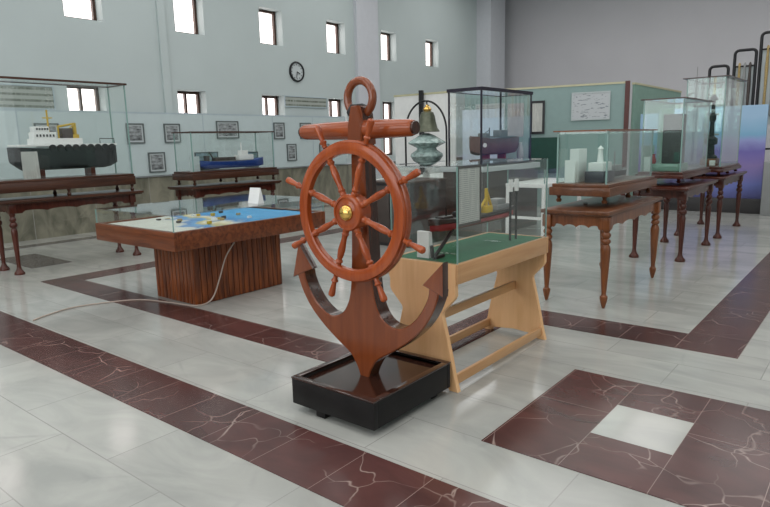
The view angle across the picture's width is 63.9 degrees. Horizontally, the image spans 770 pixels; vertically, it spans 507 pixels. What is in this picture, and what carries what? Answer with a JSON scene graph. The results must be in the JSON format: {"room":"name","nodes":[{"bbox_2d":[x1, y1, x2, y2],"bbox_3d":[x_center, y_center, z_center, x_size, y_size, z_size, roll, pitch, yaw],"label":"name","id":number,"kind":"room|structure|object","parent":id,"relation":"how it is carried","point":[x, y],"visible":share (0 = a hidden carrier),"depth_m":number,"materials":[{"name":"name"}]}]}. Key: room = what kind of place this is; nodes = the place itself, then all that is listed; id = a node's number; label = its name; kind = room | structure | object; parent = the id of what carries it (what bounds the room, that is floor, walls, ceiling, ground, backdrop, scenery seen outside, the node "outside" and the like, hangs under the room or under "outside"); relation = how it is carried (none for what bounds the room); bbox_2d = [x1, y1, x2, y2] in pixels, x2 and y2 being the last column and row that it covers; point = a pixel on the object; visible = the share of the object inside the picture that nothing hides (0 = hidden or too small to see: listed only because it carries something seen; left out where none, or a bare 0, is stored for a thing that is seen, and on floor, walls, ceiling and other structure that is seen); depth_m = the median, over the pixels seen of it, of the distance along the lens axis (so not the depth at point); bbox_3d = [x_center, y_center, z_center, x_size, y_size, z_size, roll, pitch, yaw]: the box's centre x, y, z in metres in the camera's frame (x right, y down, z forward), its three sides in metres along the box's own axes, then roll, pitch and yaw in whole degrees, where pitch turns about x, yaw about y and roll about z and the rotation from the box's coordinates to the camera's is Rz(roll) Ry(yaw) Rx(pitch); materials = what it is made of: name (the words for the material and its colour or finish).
{"room":"museum","nodes":[
{"label":"museum","id":0,"kind":"room"},
{"bbox_2d":[0,0,476,162],"bbox_3d":[-4.598,-3.927,12.285,0.340,6.600,28.200,7,13,38],"label":"wall","id":1,"kind":"structure","parent":0,"point":[226,62],"depth_m":13.62,"materials":[{"name":"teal paint"}]},
{"bbox_2d":[0,83,55,109],"bbox_3d":[-6.139,-2.606,10.249,0.025,0.400,1.250,7,13,38],"label":"frieze panel","id":2,"kind":"object","parent":1,"relation":"attached to","point":[12,96],"visible":0.97,"depth_m":10.38,"materials":[{"name":"stone"}]},
{"bbox_2d":[66,0,96,20],"bbox_3d":[-5.581,-4.604,11.103,0.070,0.800,0.690,7,13,38],"label":"window","id":3,"kind":"structure","parent":1,"relation":"in","point":[92,2],"depth_m":11.35,"materials":[{"name":"brown wood"}]},
{"bbox_2d":[67,86,99,110],"bbox_3d":[-5.590,-2.315,11.434,0.070,1.540,0.680,7,13,38],"label":"window","id":4,"kind":"structure","parent":1,"relation":"in","point":[96,93],"depth_m":11.36,"materials":[{"name":"brown wood"}]},
{"bbox_2d":[155,0,172,112],"bbox_3d":[-4.409,-4.957,12.053,0.050,4.500,0.160,7,13,38],"label":"trim","id":5,"kind":"structure","parent":1,"relation":"attached to","point":[160,11],"depth_m":12.22,"materials":[{"name":"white paint"}]},
{"bbox_2d":[176,0,197,33],"bbox_3d":[-4.210,-4.939,12.772,0.070,0.800,0.690,7,13,38],"label":"window","id":6,"kind":"structure","parent":1,"relation":"in","point":[194,12],"depth_m":12.99,"materials":[{"name":"brown wood"}]},
{"bbox_2d":[177,91,200,112],"bbox_3d":[-4.204,-2.655,13.122,0.070,1.540,0.680,7,13,38],"label":"window","id":7,"kind":"structure","parent":1,"relation":"in","point":[184,93],"depth_m":13.05,"materials":[{"name":"brown wood"}]},
{"bbox_2d":[0,157,462,243],"bbox_3d":[-4.369,-1.124,12.661,0.070,0.940,28.200,7,13,38],"label":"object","id":8,"kind":"structure","parent":1,"relation":"attached to","point":[34,224],"depth_m":11.87,"materials":[{"name":"beige stone"}]},
{"bbox_2d":[259,9,276,44],"bbox_3d":[-2.840,-5.275,14.440,0.070,0.800,0.690,7,13,38],"label":"window","id":9,"kind":"structure","parent":1,"relation":"in","point":[260,10],"depth_m":14.63,"materials":[{"name":"brown wood"}]},
{"bbox_2d":[262,95,278,114],"bbox_3d":[-2.818,-2.994,14.809,0.070,1.540,0.680,7,13,38],"label":"window","id":10,"kind":"structure","parent":1,"relation":"in","point":[275,98],"depth_m":14.77,"materials":[{"name":"brown wood"}]},
{"bbox_2d":[289,61,304,81],"bbox_3d":[-2.138,-4.415,14.986,0.045,0.490,0.490,7,13,38],"label":"wall clock","id":11,"kind":"object","parent":1,"relation":"attached to","point":[296,70],"visible":1,"depth_m":14.98,"materials":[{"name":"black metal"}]},
{"bbox_2d":[135,156,462,177],"bbox_3d":[-4.369,-1.600,12.566,0.100,0.030,28.200,7,13,38],"label":"trim","id":12,"kind":"structure","parent":1,"relation":"attached to","point":[456,156],"depth_m":14.84,"materials":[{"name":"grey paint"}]},
{"bbox_2d":[0,109,22,179],"bbox_3d":[-6.673,-1.634,9.556,0.062,1.220,1.900,7,13,38],"label":"display board","id":13,"kind":"object","parent":12,"relation":"on","point":[9,128],"visible":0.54,"depth_m":10.11,"materials":[{"name":"paint"}]},
{"bbox_2d":[16,109,131,176],"bbox_3d":[-5.482,-1.926,11.007,0.062,1.220,1.900,7,13,38],"label":"display board","id":14,"kind":"object","parent":12,"relation":"on","point":[91,126],"visible":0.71,"depth_m":11.11,"materials":[{"name":"metal"}]},
{"bbox_2d":[33,123,58,146],"bbox_3d":[-5.773,-2.025,10.555,0.025,0.400,0.400,7,13,38],"label":"framed photograph","id":15,"kind":"object","parent":14,"relation":"attached to","point":[52,126],"visible":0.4,"depth_m":10.59},
{"bbox_2d":[49,126,56,134],"bbox_3d":[-5.777,-2.025,10.559,0.014,0.296,0.296,7,13,38],"label":"photograph","id":16,"kind":"object","parent":15,"relation":"attached to","point":[52,128],"depth_m":10.62},
{"bbox_2d":[127,112,205,176],"bbox_3d":[-4.353,-2.202,12.381,0.062,1.220,1.700,7,13,38],"label":"display board","id":17,"kind":"object","parent":12,"relation":"on","point":[153,122],"visible":0.79,"depth_m":12.32,"materials":[{"name":"paint"}]},
{"bbox_2d":[125,123,144,143],"bbox_3d":[-4.764,-2.294,11.781,0.025,0.375,0.360,7,13,38],"label":"framed photograph","id":18,"kind":"object","parent":17,"relation":"attached to","point":[136,130],"visible":0.93,"depth_m":11.78},
{"bbox_2d":[148,152,166,172],"bbox_3d":[-4.499,-1.802,12.186,0.025,0.390,0.360,7,13,38],"label":"framed photograph","id":19,"kind":"object","parent":17,"relation":"attached to","point":[157,161],"visible":1,"depth_m":12.18},
{"bbox_2d":[163,124,180,142],"bbox_3d":[-4.268,-2.416,12.384,0.025,0.375,0.360,7,13,38],"label":"framed photograph","id":20,"kind":"object","parent":17,"relation":"attached to","point":[168,128],"visible":0.95,"depth_m":12.37},
{"bbox_2d":[203,113,274,168],"bbox_3d":[-3.224,-2.479,13.756,0.062,1.220,1.900,7,13,38],"label":"display board","id":21,"kind":"object","parent":12,"relation":"on","point":[225,147],"visible":0.69,"depth_m":13.77,"materials":[{"name":"metal"}]},
{"bbox_2d":[216,121,238,138],"bbox_3d":[-3.417,-2.691,13.410,0.025,0.370,0.580,7,13,38],"label":"framed photograph","id":22,"kind":"object","parent":21,"relation":"attached to","point":[220,125],"visible":1,"depth_m":13.40},
{"bbox_2d":[272,115,313,167],"bbox_3d":[-2.220,-2.724,14.977,0.062,1.220,1.300,7,13,38],"label":"display board","id":23,"kind":"object","parent":12,"relation":"on","point":[305,148],"visible":0.79,"depth_m":14.91,"materials":[{"name":"metal"}]},
{"bbox_2d":[273,122,284,138],"bbox_3d":[-2.491,-2.893,14.541,0.025,0.380,0.330,7,13,38],"label":"framed photograph","id":24,"kind":"object","parent":23,"relation":"attached to","point":[279,128],"visible":1,"depth_m":14.53},
{"bbox_2d":[287,144,296,160],"bbox_3d":[-2.250,-2.447,14.911,0.025,0.400,0.300,7,13,38],"label":"framed photograph","id":25,"kind":"object","parent":23,"relation":"attached to","point":[291,148],"visible":1,"depth_m":14.91},
{"bbox_2d":[313,116,346,164],"bbox_3d":[-1.437,-2.916,15.932,0.062,1.220,1.200,7,13,38],"label":"display board","id":26,"kind":"object","parent":12,"relation":"on","point":[342,159],"visible":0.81,"depth_m":15.86,"materials":[{"name":"metal"}]},
{"bbox_2d":[284,96,326,107],"bbox_3d":[-1.953,-3.760,15.326,0.025,0.260,1.450,7,13,38],"label":"frieze panel","id":27,"kind":"object","parent":1,"relation":"attached to","point":[289,101],"visible":1,"depth_m":15.29,"materials":[{"name":"metal"}]},
{"bbox_2d":[326,22,338,53],"bbox_3d":[-1.470,-5.611,16.108,0.070,0.800,0.690,7,13,38],"label":"window","id":28,"kind":"structure","parent":1,"relation":"in","point":[327,23],"depth_m":16.31,"materials":[{"name":"brown wood"}]},
{"bbox_2d":[329,99,340,116],"bbox_3d":[-1.432,-3.334,16.497,0.070,1.540,0.680,7,13,38],"label":"window","id":29,"kind":"structure","parent":1,"relation":"in","point":[330,100],"depth_m":16.46,"materials":[{"name":"brown wood"}]},
{"bbox_2d":[353,0,381,178],"bbox_3d":[-0.475,-4.874,16.959,0.100,6.600,0.900,7,13,38],"label":"pillar","id":30,"kind":"structure","parent":1,"relation":"attached to","point":[366,39],"depth_m":16.77,"materials":[{"name":"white paint"}]},
{"bbox_2d":[381,32,389,60],"bbox_3d":[-0.099,-5.946,17.777,0.070,0.800,0.690,7,13,38],"label":"window","id":31,"kind":"structure","parent":1,"relation":"in","point":[384,34],"depth_m":17.98,"materials":[{"name":"brown wood"}]},
{"bbox_2d":[383,102,391,154],"bbox_3d":[-0.046,-3.673,18.184,0.070,1.540,0.680,7,13,38],"label":"window","id":32,"kind":"structure","parent":1,"relation":"in","point":[388,103],"depth_m":18.31,"materials":[{"name":"brown wood"}]},
{"bbox_2d":[426,41,432,66],"bbox_3d":[1.271,-6.282,19.445,0.070,0.800,0.690,7,13,38],"label":"window","id":33,"kind":"structure","parent":1,"relation":"in","point":[427,42],"depth_m":19.65,"materials":[{"name":"brown wood"}]},
{"bbox_2d":[476,0,504,88],"bbox_3d":[3.714,-5.837,21.706,0.550,6.600,1.000,7,13,38],"label":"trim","id":34,"kind":"structure","parent":1,"relation":"attached to","point":[490,64],"depth_m":21.15,"materials":[{"name":"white paint"}]},
{"bbox_2d":[0,194,769,506],"bbox_3d":[2.375,0.240,7.396,18.040,0.200,28.800,7,13,38],"label":"floor","id":35,"kind":"structure","parent":0,"point":[65,442],"depth_m":4.11,"materials":[{"name":"white stone"}]},
{"bbox_2d":[0,254,70,267],"bbox_3d":[-4.904,0.103,8.606,1.200,0.014,0.520,7,13,38],"label":"trim","id":36,"kind":"structure","parent":35,"relation":"on","point":[30,260],"depth_m":8.55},
{"bbox_2d":[0,189,143,274],"bbox_3d":[-4.247,-0.334,8.333,0.660,0.920,1.848,7,13,38],"label":"table","id":37,"kind":"object","parent":35,"relation":"on","point":[12,206],"visible":0.83,"depth_m":7.93,"materials":[{"name":"brown wood"}]},
{"bbox_2d":[0,76,135,195],"bbox_3d":[-4.292,-1.492,8.039,0.500,1.465,1.830,7,13,38],"label":"glass case","id":38,"kind":"object","parent":37,"relation":"on","point":[111,179],"visible":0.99,"depth_m":8.02,"materials":[{"name":"brown wood"}]},
{"bbox_2d":[21,151,40,179],"bbox_3d":[-4.403,-1.095,7.666,0.008,0.338,0.200,7,13,38],"label":"card","id":39,"kind":"object","parent":38,"relation":"on","point":[30,163],"visible":1,"depth_m":7.66,"materials":[{"name":"white paper"}]},
{"bbox_2d":[7,110,116,177],"bbox_3d":[-4.207,-1.449,8.141,0.323,0.860,1.360,7,13,38],"label":"model","id":40,"kind":"object","parent":38,"relation":"on","point":[75,154],"visible":0.99,"depth_m":8.02},
{"bbox_2d":[4,205,330,250],"bbox_3d":[-3.530,-0.651,12.591,0.250,0.014,25.000,7,13,38],"label":"trim","id":41,"kind":"structure","parent":35,"relation":"on","point":[92,237],"depth_m":10.23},
{"bbox_2d":[41,276,349,361],"bbox_3d":[-1.878,0.552,5.710,5.250,0.014,0.335,7,13,38],"label":"trim","id":42,"kind":"structure","parent":35,"relation":"on","point":[322,350],"depth_m":5.37,"materials":[{"name":"red stone"}]},
{"bbox_2d":[71,228,342,279],"bbox_3d":[-0.937,-0.372,10.691,0.360,0.014,8.735,7,13,38],"label":"trim","id":43,"kind":"structure","parent":35,"relation":"on","point":[135,267],"depth_m":7.87,"materials":[{"name":"red stone"}]},
{"bbox_2d":[95,194,324,304],"bbox_3d":[-1.777,-0.073,6.533,1.390,0.927,1.870,7,13,38],"label":"table","id":44,"kind":"object","parent":35,"relation":"on","point":[190,239],"visible":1,"depth_m":6.14,"materials":[{"name":"red wood"}]},
{"bbox_2d":[33,242,234,320],"bbox_3d":[-2.367,0.209,5.954,1.810,0.604,0.488,-4,11,-15],"label":"power cord","id":45,"kind":"object","parent":44,"relation":"hanging from","point":[233,242],"visible":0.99,"depth_m":6.02,"materials":[{"name":"white plastic"}]},
{"bbox_2d":[248,187,263,203],"bbox_3d":[-1.318,-0.591,6.281,0.160,0.158,0.080,7,13,38],"label":"tent card","id":46,"kind":"object","parent":44,"relation":"on","point":[255,194],"visible":1,"depth_m":6.25,"materials":[{"name":"white paper"}]},
{"bbox_2d":[168,180,281,207],"bbox_3d":[-2.610,-0.725,10.327,0.660,0.900,1.808,7,13,38],"label":"table","id":47,"kind":"object","parent":35,"relation":"on","point":[200,190],"visible":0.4,"depth_m":9.92,"materials":[{"name":"brown wood"}]},
{"bbox_2d":[171,131,278,185],"bbox_3d":[-2.600,-1.586,10.146,0.560,0.818,1.720,7,13,38],"label":"glass case","id":48,"kind":"object","parent":47,"relation":"on","point":[220,174],"visible":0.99,"depth_m":9.82,"materials":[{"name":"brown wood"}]},
{"bbox_2d":[189,156,199,171],"bbox_3d":[-2.944,-1.385,9.552,0.020,0.229,0.160,7,13,38],"label":"card","id":49,"kind":"object","parent":48,"relation":"on","point":[196,161],"visible":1,"depth_m":9.55,"materials":[{"name":"white paper"}]},
{"bbox_2d":[194,152,217,169],"bbox_3d":[-2.897,-1.507,10.039,0.025,0.285,0.440,7,13,38],"label":"photograph","id":50,"kind":"object","parent":48,"relation":"on","point":[200,154],"visible":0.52,"depth_m":9.99},
{"bbox_2d":[200,142,262,168],"bbox_3d":[-2.545,-1.626,10.210,0.260,0.410,1.340,7,13,38],"label":"model","id":51,"kind":"object","parent":48,"relation":"on","point":[243,159],"visible":0.94,"depth_m":10.15},
{"bbox_2d":[248,151,258,166],"bbox_3d":[-2.320,-1.639,10.744,0.025,0.265,0.280,7,13,38],"label":"photograph","id":52,"kind":"object","parent":48,"relation":"on","point":[255,154],"visible":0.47,"depth_m":10.79},
{"bbox_2d":[0,311,507,506],"bbox_3d":[-0.823,0.948,3.378,17.300,0.014,0.405,7,13,38],"label":"trim","id":53,"kind":"structure","parent":35,"relation":"on","point":[343,474],"depth_m":3.28,"materials":[{"name":"red stone"}]},
{"bbox_2d":[291,76,450,430],"bbox_3d":[-0.101,-0.041,3.492,1.112,1.863,0.724,7,13,38],"label":"anchor","id":54,"kind":"object","parent":35,"relation":"on","point":[369,386],"visible":0.94,"depth_m":3.45,"materials":[{"name":"brown wood"}]},
{"bbox_2d":[286,118,425,301],"bbox_3d":[-0.176,-0.225,3.346,0.983,0.983,0.161,7,13,38],"label":"wheel","id":55,"kind":"object","parent":54,"relation":"attached to","point":[352,212],"visible":1,"depth_m":3.28,"materials":[{"name":"orange wood"}]},
{"bbox_2d":[376,161,445,179],"bbox_3d":[1.019,-1.119,11.445,1.570,1.100,2.600,7,13,38],"label":"countertop","id":56,"kind":"structure","parent":35,"relation":"on","point":[432,175],"depth_m":11.30,"materials":[{"name":"white stone"}]},
{"bbox_2d":[400,100,447,164],"bbox_3d":[0.665,-1.972,10.124,0.920,1.066,0.240,7,13,38],"label":"stand","id":57,"kind":"object","parent":56,"relation":"on","point":[432,102],"visible":0.72,"depth_m":9.96,"materials":[{"name":"black metal"}]},
{"bbox_2d":[408,133,444,162],"bbox_3d":[0.686,-1.731,10.155,0.620,0.490,0.620,7,13,38],"label":"glass lantern","id":58,"kind":"object","parent":57,"relation":"on","point":[426,144],"visible":0.95,"depth_m":9.97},
{"bbox_2d":[419,102,439,131],"bbox_3d":[0.690,-2.229,10.052,0.400,0.487,0.400,7,13,38],"label":"bell","id":59,"kind":"object","parent":57,"relation":"hanging from","point":[427,122],"visible":0.94,"depth_m":9.95,"materials":[{"name":"grey metal"}]},
{"bbox_2d":[376,177,446,247],"bbox_3d":[0.355,-0.644,9.329,0.790,0.950,0.950,7,13,38],"label":"base cabinet","id":60,"kind":"object","parent":35,"relation":"on","point":[427,196],"visible":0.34,"depth_m":9.04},
{"bbox_2d":[419,90,424,173],"bbox_3d":[0.790,-2.175,13.215,0.080,2.560,0.080,7,13,38],"label":"post","id":61,"kind":"object","parent":35,"relation":"on","point":[421,92],"visible":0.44,"depth_m":13.01,"materials":[{"name":"metal"}]},
{"bbox_2d":[394,91,455,175],"bbox_3d":[0.861,-2.166,13.296,1.551,2.510,0.070,6,13,37],"label":"wall","id":62,"kind":"structure","parent":35,"relation":"on","point":[404,103],"depth_m":13.06,"materials":[{"name":"paint"}]},
{"bbox_2d":[389,232,547,392],"bbox_3d":[0.625,0.337,4.318,0.524,0.790,1.266,7,13,38],"label":"display table","id":63,"kind":"object","parent":35,"relation":"on","point":[514,303],"visible":0.8,"depth_m":4.13,"materials":[{"name":"beige wood"}]},
{"bbox_2d":[417,230,432,257],"bbox_3d":[0.251,-0.059,3.874,0.090,0.165,0.050,7,13,38],"label":"name card","id":64,"kind":"object","parent":63,"relation":"on","point":[424,238],"visible":0.81,"depth_m":3.85,"materials":[{"name":"white paper"}]},
{"bbox_2d":[430,229,453,258],"bbox_3d":[0.358,-0.060,3.855,0.024,0.171,0.259,7,13,38],"label":"anchor","id":65,"kind":"object","parent":63,"relation":"on","point":[435,255],"visible":1,"depth_m":3.83,"materials":[{"name":"black metal"}]},
{"bbox_2d":[390,158,547,264],"bbox_3d":[0.610,-0.335,4.199,0.497,0.575,1.222,7,13,38],"label":"glass case","id":66,"kind":"object","parent":63,"relation":"on","point":[487,161],"visible":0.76,"depth_m":3.94,"materials":[{"name":"clear glass"}]},
{"bbox_2d":[458,164,480,226],"bbox_3d":[0.506,-0.351,3.711,0.010,0.355,0.270,7,13,38],"label":"sheet","id":67,"kind":"object","parent":66,"relation":"attached to","point":[469,177],"visible":0.86,"depth_m":3.71,"materials":[{"name":"white paper"}]},
{"bbox_2d":[428,179,518,239],"bbox_3d":[0.595,-0.259,4.180,0.204,0.436,1.010,7,13,38],"label":"model","id":68,"kind":"object","parent":63,"relation":"on","point":[494,209],"visible":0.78,"depth_m":4.26},
{"bbox_2d":[448,313,500,350],"bbox_3d":[0.549,0.651,4.830,0.360,0.014,1.335,7,13,38],"label":"trim","id":69,"kind":"structure","parent":35,"relation":"on","point":[478,317],"depth_m":4.97,"materials":[{"name":"red stone"}]},
{"bbox_2d":[462,108,503,159],"bbox_3d":[2.042,-1.920,12.866,0.873,2.120,0.050,4,11,25],"label":"board","id":70,"kind":"object","parent":35,"relation":"on","point":[490,118],"visible":0.38,"depth_m":12.76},
{"bbox_2d":[439,162,539,236],"bbox_3d":[1.810,-0.954,10.423,0.800,1.100,1.980,7,13,38],"label":"pedestal","id":71,"kind":"object","parent":35,"relation":"on","point":[497,174],"visible":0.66,"depth_m":9.88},
{"bbox_2d":[447,86,534,165],"bbox_3d":[1.756,-2.073,10.156,0.700,1.180,1.790,7,13,38],"label":"glass case","id":72,"kind":"object","parent":71,"relation":"on","point":[482,91],"visible":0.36,"depth_m":9.75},
{"bbox_2d":[469,125,518,158],"bbox_3d":[1.784,-1.837,10.227,0.340,0.570,1.420,7,13,38],"label":"model","id":73,"kind":"object","parent":72,"relation":"on","point":[500,143],"visible":0.97,"depth_m":10.05},
{"bbox_2d":[517,142,523,157],"bbox_3d":[2.344,-1.788,10.694,0.120,0.280,0.120,7,13,38],"label":"vase","id":74,"kind":"object","parent":72,"relation":"on","point":[520,154],"visible":0.91,"depth_m":10.65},
{"bbox_2d":[505,178,580,235],"bbox_3d":[2.564,-0.748,9.910,0.650,0.840,1.420,7,13,38],"label":"table","id":75,"kind":"object","parent":35,"relation":"on","point":[536,183],"visible":0.57,"depth_m":9.40,"materials":[{"name":"paint"}]},
{"bbox_2d":[507,165,564,183],"bbox_3d":[2.551,-1.266,9.816,0.612,0.215,1.382,7,13,38],"label":"glass case","id":76,"kind":"object","parent":75,"relation":"on","point":[543,167],"visible":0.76,"depth_m":9.56,"materials":[{"name":"clear glass"}]},
{"bbox_2d":[465,81,630,206],"bbox_3d":[3.455,-2.345,13.616,3.547,2.620,0.090,4,11,26],"label":"wall","id":77,"kind":"structure","parent":35,"relation":"on","point":[558,99],"depth_m":13.24,"materials":[{"name":"green paint"}]},
{"bbox_2d":[476,103,504,129],"bbox_3d":[2.381,-3.006,13.968,0.680,0.750,0.020,4,11,26],"label":"poster","id":78,"kind":"object","parent":77,"relation":"attached to","point":[495,105],"visible":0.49,"depth_m":13.88,"materials":[{"name":"white paper"}]},
{"bbox_2d":[507,103,523,136],"bbox_3d":[2.905,-2.965,13.720,0.360,0.730,0.012,4,11,26],"label":"poster","id":79,"kind":"object","parent":77,"relation":"attached to","point":[515,127],"visible":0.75,"depth_m":13.71,"materials":[{"name":"grey paper"}]},
{"bbox_2d":[531,100,544,133],"bbox_3d":[3.333,-2.976,13.501,0.320,0.710,0.020,4,11,26],"label":"framed document","id":80,"kind":"object","parent":77,"relation":"attached to","point":[538,107],"visible":0.81,"depth_m":13.49,"materials":[{"name":"black paper"}]},
{"bbox_2d":[528,137,559,172],"bbox_3d":[3.496,-2.160,13.575,0.680,0.770,0.024,4,11,26],"label":"panel","id":81,"kind":"object","parent":77,"relation":"attached to","point":[546,147],"visible":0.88,"depth_m":13.54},
{"bbox_2d":[571,91,610,120],"bbox_3d":[4.326,-3.105,12.983,0.780,0.580,0.020,4,11,26],"label":"drawing sheet","id":82,"kind":"object","parent":77,"relation":"attached to","point":[595,105],"visible":1,"depth_m":12.98,"materials":[{"name":"white paper"}]},
{"bbox_2d":[541,195,662,308],"bbox_3d":[2.194,-0.077,6.171,0.630,0.870,1.624,7,13,38],"label":"table","id":83,"kind":"object","parent":35,"relation":"on","point":[588,212],"visible":0.96,"depth_m":5.69,"materials":[{"name":"brown wood"}]},
{"bbox_2d":[549,129,656,203],"bbox_3d":[2.227,-0.900,6.182,0.575,0.662,1.450,7,13,38],"label":"glass case","id":84,"kind":"object","parent":83,"relation":"on","point":[622,184],"visible":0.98,"depth_m":5.77,"materials":[{"name":"brown wood"}]},
{"bbox_2d":[564,160,575,182],"bbox_3d":[1.733,-0.768,5.779,0.100,0.210,0.005,7,13,38],"label":"card","id":85,"kind":"object","parent":84,"relation":"on","point":[569,164],"visible":1,"depth_m":5.78,"materials":[{"name":"white paper"}]},
{"bbox_2d":[570,146,614,182],"bbox_3d":[1.990,-0.863,5.919,0.330,0.345,0.300,7,13,38],"label":"model","id":86,"kind":"object","parent":84,"relation":"on","point":[596,171],"visible":0.93,"depth_m":5.84},
{"bbox_2d":[608,151,626,176],"bbox_3d":[2.402,-0.935,6.417,0.120,0.260,0.600,7,13,38],"label":"model","id":87,"kind":"object","parent":84,"relation":"on","point":[619,170],"visible":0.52,"depth_m":6.37},
{"bbox_2d":[480,309,747,358],"bbox_3d":[1.736,0.596,4.973,2.020,0.014,0.390,7,13,38],"label":"trim","id":88,"kind":"structure","parent":35,"relation":"on","point":[698,343],"depth_m":4.74,"materials":[{"name":"red stone"}]},
{"bbox_2d":[481,369,769,506],"bbox_3d":[1.916,0.988,2.776,2.680,0.014,1.220,7,13,38],"label":"inlay","id":89,"kind":"structure","parent":35,"relation":"on","point":[723,460],"depth_m":3.08,"materials":[{"name":"red stone"}]},
{"bbox_2d":[591,405,693,454],"bbox_3d":[1.351,0.920,3.233,0.400,0.014,0.420,7,13,38],"label":"tile","id":90,"kind":"structure","parent":35,"relation":"on","point":[660,433],"depth_m":3.22,"materials":[{"name":"white stone"}]},
{"bbox_2d":[638,113,658,171],"bbox_3d":[5.497,-1.930,12.928,0.350,1.950,0.030,7,13,38],"label":"board","id":91,"kind":"object","parent":35,"relation":"on","point":[651,120],"visible":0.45,"depth_m":12.80,"materials":[{"name":"white"}]},
{"bbox_2d":[629,82,681,195],"bbox_3d":[6.320,-2.536,14.369,0.070,2.590,3.770,7,13,38],"label":"wall","id":92,"kind":"structure","parent":35,"relation":"on","point":[640,91],"depth_m":13.29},
{"bbox_2d":[629,179,717,261],"bbox_3d":[3.779,-0.478,8.083,0.690,0.900,1.610,7,13,38],"label":"table","id":93,"kind":"object","parent":35,"relation":"on","point":[668,189],"visible":0.85,"depth_m":7.71,"materials":[{"name":"brown wood"}]},
{"bbox_2d":[635,97,713,182],"bbox_3d":[3.769,-1.465,7.971,0.560,1.002,1.450,7,13,38],"label":"glass case","id":94,"kind":"object","parent":93,"relation":"on","point":[690,172],"visible":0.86,"depth_m":7.59,"materials":[{"name":"clear glass"}]},
{"bbox_2d":[644,157,650,170],"bbox_3d":[3.253,-1.109,7.651,0.080,0.178,0.006,7,13,38],"label":"card","id":95,"kind":"object","parent":94,"relation":"on","point":[646,159],"visible":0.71,"depth_m":7.65,"materials":[{"name":"white paper"}]},
{"bbox_2d":[659,108,672,162],"bbox_3d":[3.678,-1.502,8.077,0.140,0.778,0.010,7,13,38],"label":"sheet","id":96,"kind":"object","parent":94,"relation":"on","point":[665,110],"visible":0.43,"depth_m":8.07,"materials":[{"name":"white paper"}]},
{"bbox_2d":[652,114,687,170],"bbox_3d":[3.574,-1.393,7.746,0.350,0.690,0.460,7,13,38],"label":"model","id":97,"kind":"object","parent":94,"relation":"on","point":[672,123],"visible":0.91,"depth_m":7.58},
{"bbox_2d":[674,171,746,238],"bbox_3d":[5.127,-0.808,9.724,0.690,0.900,1.710,7,13,38],"label":"table","id":98,"kind":"object","parent":35,"relation":"on","point":[724,179],"visible":0.62,"depth_m":9.34,"materials":[{"name":"brown wood"}]},
{"bbox_2d":[683,75,747,175],"bbox_3d":[5.023,-1.933,9.433,0.610,1.402,1.400,7,13,38],"label":"glass case","id":99,"kind":"object","parent":98,"relation":"on","point":[722,167],"visible":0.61,"depth_m":9.22,"materials":[{"name":"clear glass"}]},
{"bbox_2d":[700,95,718,164],"bbox_3d":[4.973,-1.877,9.387,0.220,1.050,0.250,7,13,38],"label":"instrument","id":100,"kind":"object","parent":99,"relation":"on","point":[712,140],"visible":0.91,"depth_m":9.36,"materials":[{"name":"black metal"}]},
{"bbox_2d":[660,104,768,213],"bbox_3d":[6.391,-1.833,12.075,1.820,2.020,0.180,7,13,38],"label":"display panel","id":101,"kind":"object","parent":35,"relation":"on","point":[754,118],"visible":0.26,"depth_m":11.77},
{"bbox_2d":[706,64,729,106],"bbox_3d":[6.637,-2.324,12.430,0.385,2.847,0.078,7,13,38],"label":"rack","id":102,"kind":"object","parent":35,"relation":"on","point":[718,90],"visible":0.37,"depth_m":12.25,"materials":[{"name":"black metal"}]},
{"bbox_2d":[689,252,769,342],"bbox_3d":[5.158,-0.013,7.868,0.400,0.014,8.510,7,13,38],"label":"trim","id":103,"kind":"structure","parent":35,"relation":"on","point":[737,317],"depth_m":5.32,"materials":[{"name":"red stone"}]},
{"bbox_2d":[730,48,757,105],"bbox_3d":[6.980,-2.410,12.130,0.415,3.107,0.078,7,13,38],"label":"rack","id":104,"kind":"object","parent":35,"relation":"on","point":[748,73],"visible":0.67,"depth_m":11.95,"materials":[{"name":"black metal"}]},
{"bbox_2d":[755,31,769,149],"bbox_3d":[7.354,-2.503,11.805,0.525,3.387,0.078,7,13,38],"label":"rack","id":105,"kind":"object","parent":35,"relation":"on","point":[763,74],"visible":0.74,"depth_m":11.74,"materials":[{"name":"black metal"}]},
{"bbox_2d":[760,161,769,215],"bbox_3d":[7.309,-1.200,11.370,0.560,0.980,0.500,7,13,38],"label":"base cabinet","id":106,"kind":"object","parent":35,"relation":"on","point":[765,195],"visible":1,"depth_m":11.32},
{"bbox_2d":[504,0,769,174],"bbox_3d":[11.229,-5.293,17.672,18.040,6.600,0.300,7,13,38],"label":"wall","id":107,"kind":"structure","parent":0,"point":[660,43],"depth_m":19.88,"materials":[{"name":"grey paint"}]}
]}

